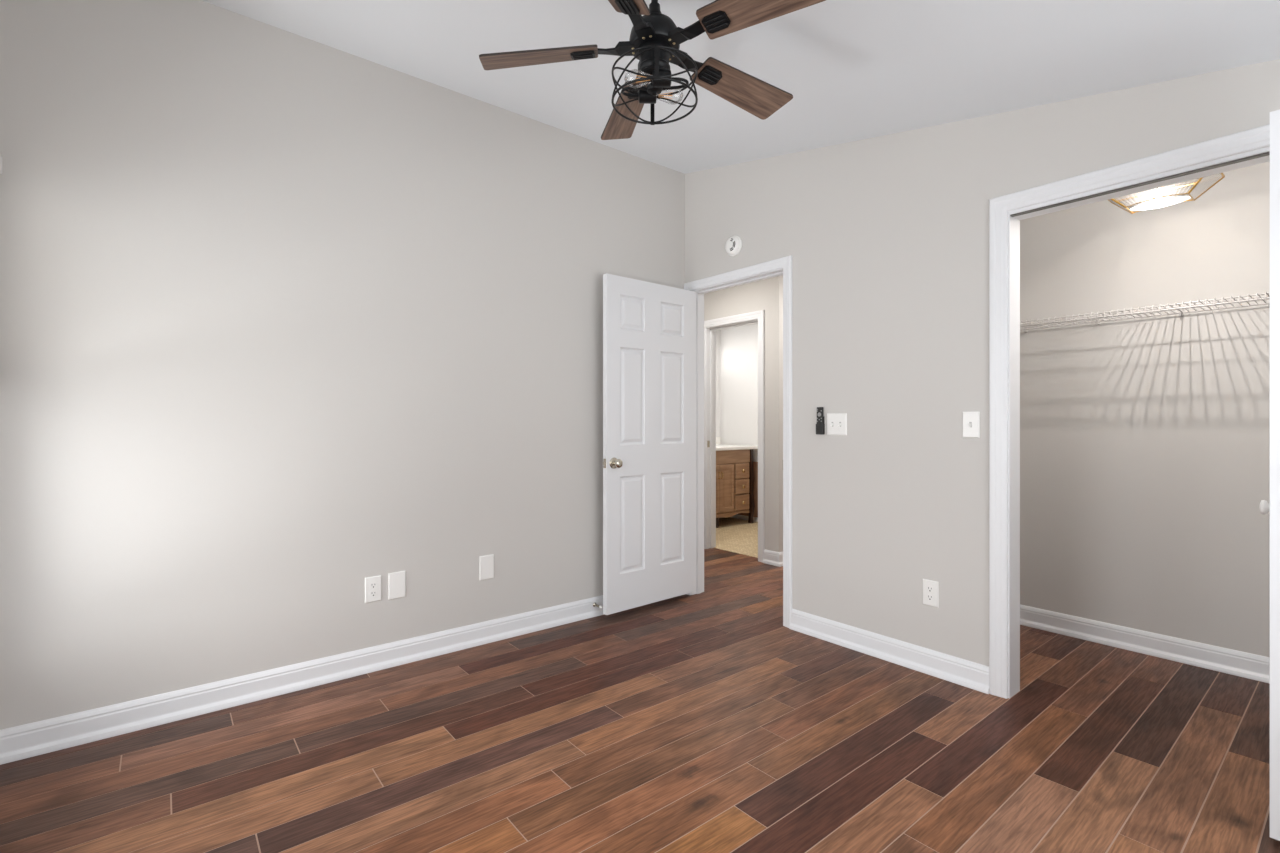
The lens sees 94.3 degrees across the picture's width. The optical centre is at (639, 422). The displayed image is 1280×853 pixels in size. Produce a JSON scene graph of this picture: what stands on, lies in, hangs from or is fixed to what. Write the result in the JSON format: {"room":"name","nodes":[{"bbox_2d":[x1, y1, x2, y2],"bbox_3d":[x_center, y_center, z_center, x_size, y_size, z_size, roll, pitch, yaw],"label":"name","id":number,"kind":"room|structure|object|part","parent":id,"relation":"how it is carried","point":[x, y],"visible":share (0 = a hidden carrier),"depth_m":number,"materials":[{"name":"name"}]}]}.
{"room":"empty bedroom","nodes":[
{"label":"empty bedroom","id":0,"kind":"room"},
{"bbox_2d":[0,0,684,729],"bbox_3d":[-1.042,-0.289,3.029,3.365,2.898,0.120,0,0,-39],"label":"wall","id":1,"kind":"structure","parent":0,"point":[289,321],"depth_m":2.53,"materials":[{"name":"grey paint"}]},
{"bbox_2d":[0,594,684,764],"bbox_3d":[-0.952,1.105,3.007,3.250,0.109,0.027,0,0,-39],"label":"baseboard","id":2,"kind":"structure","parent":1,"relation":"attached to","point":[20,742],"depth_m":2.48,"materials":[{"name":"white paint"}]},
{"bbox_2d":[365,575,380,602],"bbox_3d":[-1.249,0.782,2.780,0.072,0.118,0.008,0,0,-39],"label":"wall outlet","id":3,"kind":"object","parent":1,"relation":"attached to","point":[372,584],"visible":1,"depth_m":2.78,"materials":[{"name":"white plastic"}]},
{"bbox_2d":[369,590,376,596],"bbox_3d":[-1.247,0.801,2.778,0.034,0.028,0.002,0,0,-39],"label":"receptacle","id":4,"kind":"object","parent":3,"relation":"attached to","point":[372,593],"depth_m":2.78,"materials":[{"name":"white plastic"}]},
{"bbox_2d":[370,582,376,588],"bbox_3d":[-1.247,0.762,2.778,0.034,0.028,0.002,0,0,-39],"label":"receptacle","id":5,"kind":"object","parent":3,"relation":"attached to","point":[373,585],"depth_m":2.78,"materials":[{"name":"white plastic"}]},
{"bbox_2d":[388,571,405,599],"bbox_3d":[-1.165,0.782,2.848,0.080,0.126,0.007,0,0,-39],"label":"blank plate","id":6,"kind":"object","parent":1,"relation":"attached to","point":[396,580],"visible":1,"depth_m":2.84,"materials":[{"name":"white plastic"}]},
{"bbox_2d":[479,554,493,579],"bbox_3d":[-0.808,0.766,3.136,0.080,0.126,0.007,0,0,-39],"label":"blank plate","id":7,"kind":"object","parent":1,"relation":"attached to","point":[486,563],"visible":1,"depth_m":3.13,"materials":[{"name":"white plastic"}]},
{"bbox_2d":[593,602,602,608],"bbox_3d":[-0.247,1.092,3.525,0.026,0.026,0.078,0,0,-39],"label":"door stop","id":8,"kind":"object","parent":1,"relation":"attached to","point":[594,603],"visible":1,"depth_m":3.52,"materials":[{"name":"silver metal"}]},
{"bbox_2d":[0,517,1279,852],"bbox_3d":[0.507,1.169,3.309,5.940,0.022,5.888,0,0,-39],"label":"floor","id":9,"kind":"structure","parent":0,"point":[704,722],"depth_m":2.05,"materials":[{"name":"brown wood"}]},
{"bbox_2d":[716,437,757,527],"bbox_3d":[0.715,0.670,6.715,1.199,0.975,0.638,0,0,-39],"label":"bathroom vanity","id":10,"kind":"object","parent":9,"relation":"on","point":[734,463],"visible":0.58,"depth_m":6.64,"materials":[{"name":"brown wood"}]},
{"bbox_3d":[0.769,0.726,6.409,0.228,0.515,0.033,0,0,-39],"label":"door","id":11,"kind":"part","parent":10,"relation":"part of","materials":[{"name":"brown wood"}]},
{"bbox_3d":[0.949,0.726,6.554,0.228,0.515,0.033,0,0,-39],"label":"door","id":12,"kind":"part","parent":10,"relation":"part of","materials":[{"name":"brown wood"}]},
{"bbox_2d":[716,444,757,450],"bbox_3d":[0.709,0.291,6.722,1.199,0.037,0.621,0,0,-39],"label":"countertop","id":13,"kind":"structure","parent":10,"relation":"on","point":[719,447],"depth_m":6.67,"materials":[{"name":"white stone"}]},
{"bbox_3d":[1.150,0.904,6.716,0.227,0.164,0.033,0,0,-39],"label":"drawer","id":14,"kind":"part","parent":10,"relation":"part of","materials":[{"name":"brown wood"}]},
{"bbox_3d":[1.150,0.726,6.716,0.227,0.160,0.033,0,0,-39],"label":"drawer","id":15,"kind":"part","parent":10,"relation":"part of","materials":[{"name":"brown wood"}]},
{"bbox_3d":[1.150,0.549,6.716,0.227,0.162,0.033,0,0,-39],"label":"drawer","id":16,"kind":"part","parent":10,"relation":"part of","materials":[{"name":"brown wood"}]},
{"bbox_3d":[1.279,0.735,6.814,0.042,0.846,0.062,0,0,-39],"label":"leg","id":17,"kind":"part","parent":10,"relation":"part of","materials":[{"name":"brown wood"}]},
{"bbox_2d":[716,329,719,436],"bbox_3d":[0.462,-0.060,6.990,1.490,2.440,0.100,0,0,-39],"label":"wall","id":18,"kind":"structure","parent":0,"point":[718,330],"depth_m":7.33,"materials":[{"name":"white paint"}]},
{"bbox_2d":[720,323,757,521],"bbox_3d":[1.647,-0.060,6.627,0.100,2.440,1.955,0,0,-39],"label":"wall","id":19,"kind":"structure","parent":0,"point":[738,344],"depth_m":7.12,"materials":[{"name":"white paint"}]},
{"bbox_2d":[738,462,757,517],"bbox_3d":[1.695,0.782,6.472,0.020,0.645,1.655,0,0,-39],"label":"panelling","id":20,"kind":"object","parent":19,"relation":"attached to","point":[755,483],"visible":0.02,"depth_m":6.91,"materials":[{"name":"brown wood"}]},
{"bbox_2d":[202,0,1279,173],"bbox_3d":[0.137,-1.401,1.658,3.480,0.821,3.735,0,0,-39],"label":"ceiling","id":21,"kind":"structure","parent":0,"point":[853,70],"depth_m":2.27,"materials":[{"name":"white paint"}]},
{"bbox_2d":[479,0,825,139],"bbox_3d":[0.073,-1.194,1.837,1.051,0.415,1.063,0,0,-39],"label":"ceiling fan","id":22,"kind":"object","parent":21,"relation":"hanging from","point":[655,40],"visible":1,"depth_m":1.82,"materials":[{"name":"black metal"}]},
{"bbox_3d":[-0.317,-1.142,1.858,0.379,0.006,0.133,-4,15,3],"label":"blade","id":23,"kind":"part","parent":22,"relation":"part of","materials":[{"name":"brown wood"}]},
{"bbox_3d":[-0.077,-1.156,1.847,0.155,0.022,0.052,0,0,3],"label":"blade arm","id":24,"kind":"part","parent":22,"relation":"part of","materials":[{"name":"black metal"}]},
{"bbox_3d":[-0.050,-1.142,2.190,0.133,0.007,0.379,-16,0,-16],"label":"blade","id":25,"kind":"part","parent":22,"relation":"part of","materials":[{"name":"brown wood"}]},
{"bbox_3d":[-0.084,-1.142,1.501,0.133,0.006,0.379,16,10,19],"label":"blade","id":26,"kind":"part","parent":22,"relation":"part of","materials":[{"name":"brown wood"}]},
{"bbox_3d":[-0.007,-1.035,1.863,0.104,0.013,0.055,0,0,0],"label":"lamp arm","id":27,"kind":"part","parent":22,"relation":"part of","materials":[{"name":"black metal"}]},
{"bbox_3d":[-0.002,-1.037,1.794,0.090,0.051,0.051,0,0,0],"label":"bulb","id":28,"kind":"part","parent":22,"relation":"part of","materials":[{"name":"clear glass"}]},
{"bbox_3d":[0.001,-1.156,1.726,0.052,0.022,0.155,0,0,21],"label":"blade arm","id":29,"kind":"part","parent":22,"relation":"part of","materials":[{"name":"black metal"}]},
{"bbox_2d":[638,90,656,103],"bbox_3d":[0.024,-1.037,1.886,0.057,0.045,0.045,0,0,0],"label":"socket","id":30,"kind":"object","parent":22,"relation":"attached to","point":[644,96],"depth_m":1.87,"materials":[{"name":"black metal"}]},
{"bbox_2d":[652,70,671,86],"bbox_3d":[0.067,-1.037,1.794,0.057,0.045,0.045,0,0,0],"label":"socket","id":31,"kind":"object","parent":22,"relation":"attached to","point":[655,82],"depth_m":1.78,"materials":[{"name":"black metal"}]},
{"bbox_3d":[0.092,-1.037,1.886,0.090,0.051,0.051,0,0,0],"label":"bulb","id":32,"kind":"part","parent":22,"relation":"part of","materials":[{"name":"clear glass"}]},
{"bbox_3d":[0.097,-1.035,1.817,0.104,0.013,0.055,0,0,0],"label":"lamp arm","id":33,"kind":"part","parent":22,"relation":"part of","materials":[{"name":"black metal"}]},
{"bbox_3d":[0.140,-1.156,1.764,0.155,0.022,0.052,0,0,39],"label":"blade arm","id":34,"kind":"part","parent":22,"relation":"part of","materials":[{"name":"black metal"}]},
{"bbox_3d":[0.148,-1.156,1.907,0.155,0.022,0.052,0,0,-33],"label":"blade arm","id":35,"kind":"part","parent":22,"relation":"part of","materials":[{"name":"black metal"}]},
{"bbox_3d":[0.348,-1.142,2.039,0.379,0.006,0.133,5,-18,-33],"label":"blade","id":36,"kind":"part","parent":22,"relation":"part of","materials":[{"name":"brown wood"}]},
{"bbox_3d":[0.328,-1.142,1.613,0.379,0.006,0.133,5,-12,39],"label":"blade","id":37,"kind":"part","parent":22,"relation":"part of","materials":[{"name":"brown wood"}]},
{"bbox_2d":[704,275,782,551],"bbox_3d":[0.643,-0.060,5.486,0.115,2.440,1.670,0,0,-39],"label":"wall","id":38,"kind":"structure","parent":0,"point":[766,294],"depth_m":4.87,"materials":[{"name":"grey paint"}]},
{"bbox_2d":[704,310,764,562],"bbox_3d":[0.844,0.117,5.237,0.151,2.087,0.738,0,0,-39],"label":"door frame","id":39,"kind":"structure","parent":38,"relation":"attached to","point":[710,326],"depth_m":5.44,"materials":[{"name":"white paint"}]},
{"bbox_2d":[685,59,1279,665],"bbox_3d":[1.447,-0.291,2.714,0.115,2.901,3.735,0,0,-39],"label":"wall","id":40,"kind":"structure","parent":0,"point":[886,237],"depth_m":2.86,"materials":[{"name":"grey paint"}]},
{"bbox_2d":[603,273,695,614],"bbox_3d":[0.090,0.129,3.713,0.778,1.994,0.124,0,0,-41],"label":"door","id":41,"kind":"structure","parent":40,"relation":"in","point":[649,329],"depth_m":3.66,"materials":[{"name":"white paint"}]},
{"bbox_3d":[-0.134,0.241,3.476,0.066,0.066,0.060,0,0,-41],"label":"knob","id":42,"kind":"part","parent":41,"relation":"part of","materials":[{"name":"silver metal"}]},
{"bbox_2d":[725,235,741,255],"bbox_3d":[0.571,-1.094,3.676,0.040,0.124,0.124,0,0,-39],"label":"smoke detector","id":43,"kind":"object","parent":40,"relation":"attached to","point":[733,245],"visible":1,"depth_m":3.65,"materials":[{"name":"white plastic"}]},
{"bbox_2d":[684,255,791,627],"bbox_3d":[0.628,0.111,3.729,0.151,2.099,0.879,0,0,-39],"label":"door frame","id":44,"kind":"structure","parent":40,"relation":"attached to","point":[781,266],"depth_m":3.57,"materials":[{"name":"white paint"}]},
{"bbox_2d":[816,407,824,434],"bbox_3d":[0.970,-0.007,3.197,0.020,0.147,0.043,0,0,-39],"label":"remote control","id":45,"kind":"object","parent":40,"relation":"attached to","point":[820,426],"visible":1,"depth_m":3.19,"materials":[{"name":"black plastic"}]},
{"bbox_2d":[827,413,846,434],"bbox_3d":[1.030,0.011,3.124,0.019,0.115,0.118,0,0,-39],"label":"light switch","id":46,"kind":"object","parent":40,"relation":"attached to","point":[836,422],"visible":1,"depth_m":3.12,"materials":[{"name":"white plastic"}]},
{"bbox_2d":[789,609,989,693],"bbox_3d":[1.172,1.105,2.941,0.027,0.109,1.030,0,0,-39],"label":"baseboard","id":47,"kind":"structure","parent":40,"relation":"attached to","point":[953,669],"depth_m":2.86,"materials":[{"name":"white paint"}]},
{"bbox_2d":[923,579,938,607],"bbox_3d":[1.342,0.790,2.745,0.008,0.118,0.072,0,0,-39],"label":"wall outlet","id":48,"kind":"object","parent":40,"relation":"attached to","point":[930,588],"visible":1,"depth_m":2.74,"materials":[{"name":"white plastic"}]},
{"bbox_2d":[926,594,933,600],"bbox_3d":[1.340,0.809,2.744,0.002,0.028,0.034,0,0,-39],"label":"receptacle","id":49,"kind":"object","parent":48,"relation":"attached to","point":[929,597],"depth_m":2.74,"materials":[{"name":"white plastic"}]},
{"bbox_2d":[926,586,933,591],"bbox_3d":[1.340,0.770,2.744,0.002,0.028,0.034,0,0,-39],"label":"receptacle","id":50,"kind":"object","parent":48,"relation":"attached to","point":[928,588],"depth_m":2.74,"materials":[{"name":"white plastic"}]},
{"bbox_2d":[963,412,979,437],"bbox_3d":[1.448,0.011,2.605,0.019,0.115,0.070,0,0,-39],"label":"light switch","id":51,"kind":"object","parent":40,"relation":"attached to","point":[971,420],"visible":1,"depth_m":2.60,"materials":[{"name":"white plastic"}]},
{"bbox_2d":[989,124,1269,698],"bbox_3d":[1.869,0.103,2.190,0.151,2.113,1.016,0,0,-39],"label":"door frame","id":52,"kind":"structure","parent":40,"relation":"attached to","point":[1250,147],"depth_m":2.50,"materials":[{"name":"white paint"}]},
{"bbox_2d":[1260,109,1279,840],"bbox_3d":[1.893,0.131,1.735,0.438,1.998,0.108,0,0,-39],"label":"door","id":53,"kind":"structure","parent":40,"relation":"in","point":[1274,507],"depth_m":1.61,"materials":[{"name":"white paint"}]},
{"bbox_3d":[1.838,0.250,1.738,0.044,0.044,0.034,0,0,-39],"label":"knob","id":54,"kind":"part","parent":53,"relation":"part of","materials":[{"name":"white plastic"}]},
{"bbox_3d":[1.893,0.143,1.740,0.432,1.974,0.034,0,0,-39],"label":"panel","id":55,"kind":"part","parent":53,"relation":"part of","materials":[{"name":"white paint"}]},
{"bbox_2d":[1020,162,1269,656],"bbox_3d":[2.620,-0.060,2.975,0.100,2.440,2.040,0,0,-39],"label":"wall","id":56,"kind":"structure","parent":0,"point":[1145,442],"depth_m":2.97,"materials":[{"name":"grey paint"}]},
{"bbox_2d":[1020,605,1269,683],"bbox_3d":[2.570,1.105,2.936,0.027,0.109,1.840,0,0,-39],"label":"baseboard","id":57,"kind":"structure","parent":56,"relation":"attached to","point":[1220,659],"depth_m":2.96,"materials":[{"name":"white paint"}]},
{"bbox_2d":[1020,292,1269,331],"bbox_3d":[2.444,-0.532,2.834,0.350,0.060,1.832,0,0,-39],"label":"wire shelf","id":58,"kind":"object","parent":56,"relation":"attached to","point":[1181,309],"visible":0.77,"depth_m":2.82,"materials":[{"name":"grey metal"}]},
{"bbox_3d":[2.452,-0.528,2.841,0.006,0.006,1.832,0,0,-39],"label":"shelf rod","id":59,"kind":"part","parent":58,"relation":"part of","materials":[{"name":"white metal"}]},
{"bbox_3d":[2.242,-1.320,2.671,1.070,0.080,2.040,0,0,-39],"label":"ceiling","id":60,"kind":"structure","parent":0,"visible":0},
{"bbox_2d":[1108,173,1224,213],"bbox_3d":[2.153,-1.087,2.463,0.218,0.385,0.368,0,0,-39],"label":"ceiling lamp","id":61,"kind":"object","parent":60,"relation":"hanging from","point":[1190,190],"visible":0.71,"depth_m":2.43,"materials":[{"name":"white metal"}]},
{"bbox_3d":[2.065,-0.946,2.572,0.210,0.083,0.083,0,0,-39],"label":"lamp shade","id":62,"kind":"part","parent":61,"relation":"part of","materials":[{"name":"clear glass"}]},
{"bbox_3d":[2.090,-0.947,2.412,0.051,0.083,0.360,0,0,-39],"label":"lamp shade","id":63,"kind":"part","parent":61,"relation":"part of","materials":[{"name":"white glass"}]},
{"bbox_3d":[2.216,-0.947,2.514,0.051,0.083,0.360,0,0,-39],"label":"lamp shade","id":64,"kind":"part","parent":61,"relation":"part of","materials":[{"name":"white glass"}]},
{"bbox_3d":[2.240,-0.946,2.354,0.210,0.083,0.083,0,0,-39],"label":"lamp shade","id":65,"kind":"part","parent":61,"relation":"part of","materials":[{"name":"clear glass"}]},
{"bbox_3d":[1.865,-0.060,5.473,1.770,2.440,0.115,0,0,-39],"label":"wall","id":66,"kind":"structure","parent":0,"visible":0},
{"bbox_2d":[763,549,782,566],"bbox_3d":[1.809,1.105,5.429,1.912,0.109,0.171,0,0,-39],"label":"baseboard","id":67,"kind":"structure","parent":66,"relation":"attached to","point":[774,558],"depth_m":4.83,"materials":[{"name":"white paint"}]},
{"bbox_3d":[-1.173,-0.291,0.602,0.115,2.901,3.735,0,0,-39],"label":"wall","id":68,"kind":"structure","parent":0,"visible":0},
{"bbox_2d":[0,154,1,173],"bbox_3d":[-1.864,-0.512,1.602,0.059,0.765,0.980,0,0,-39],"label":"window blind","id":69,"kind":"object","parent":68,"relation":"attached to","point":[0,154],"visible":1,"depth_m":1.99,"materials":[{"name":"white"}]}
]}

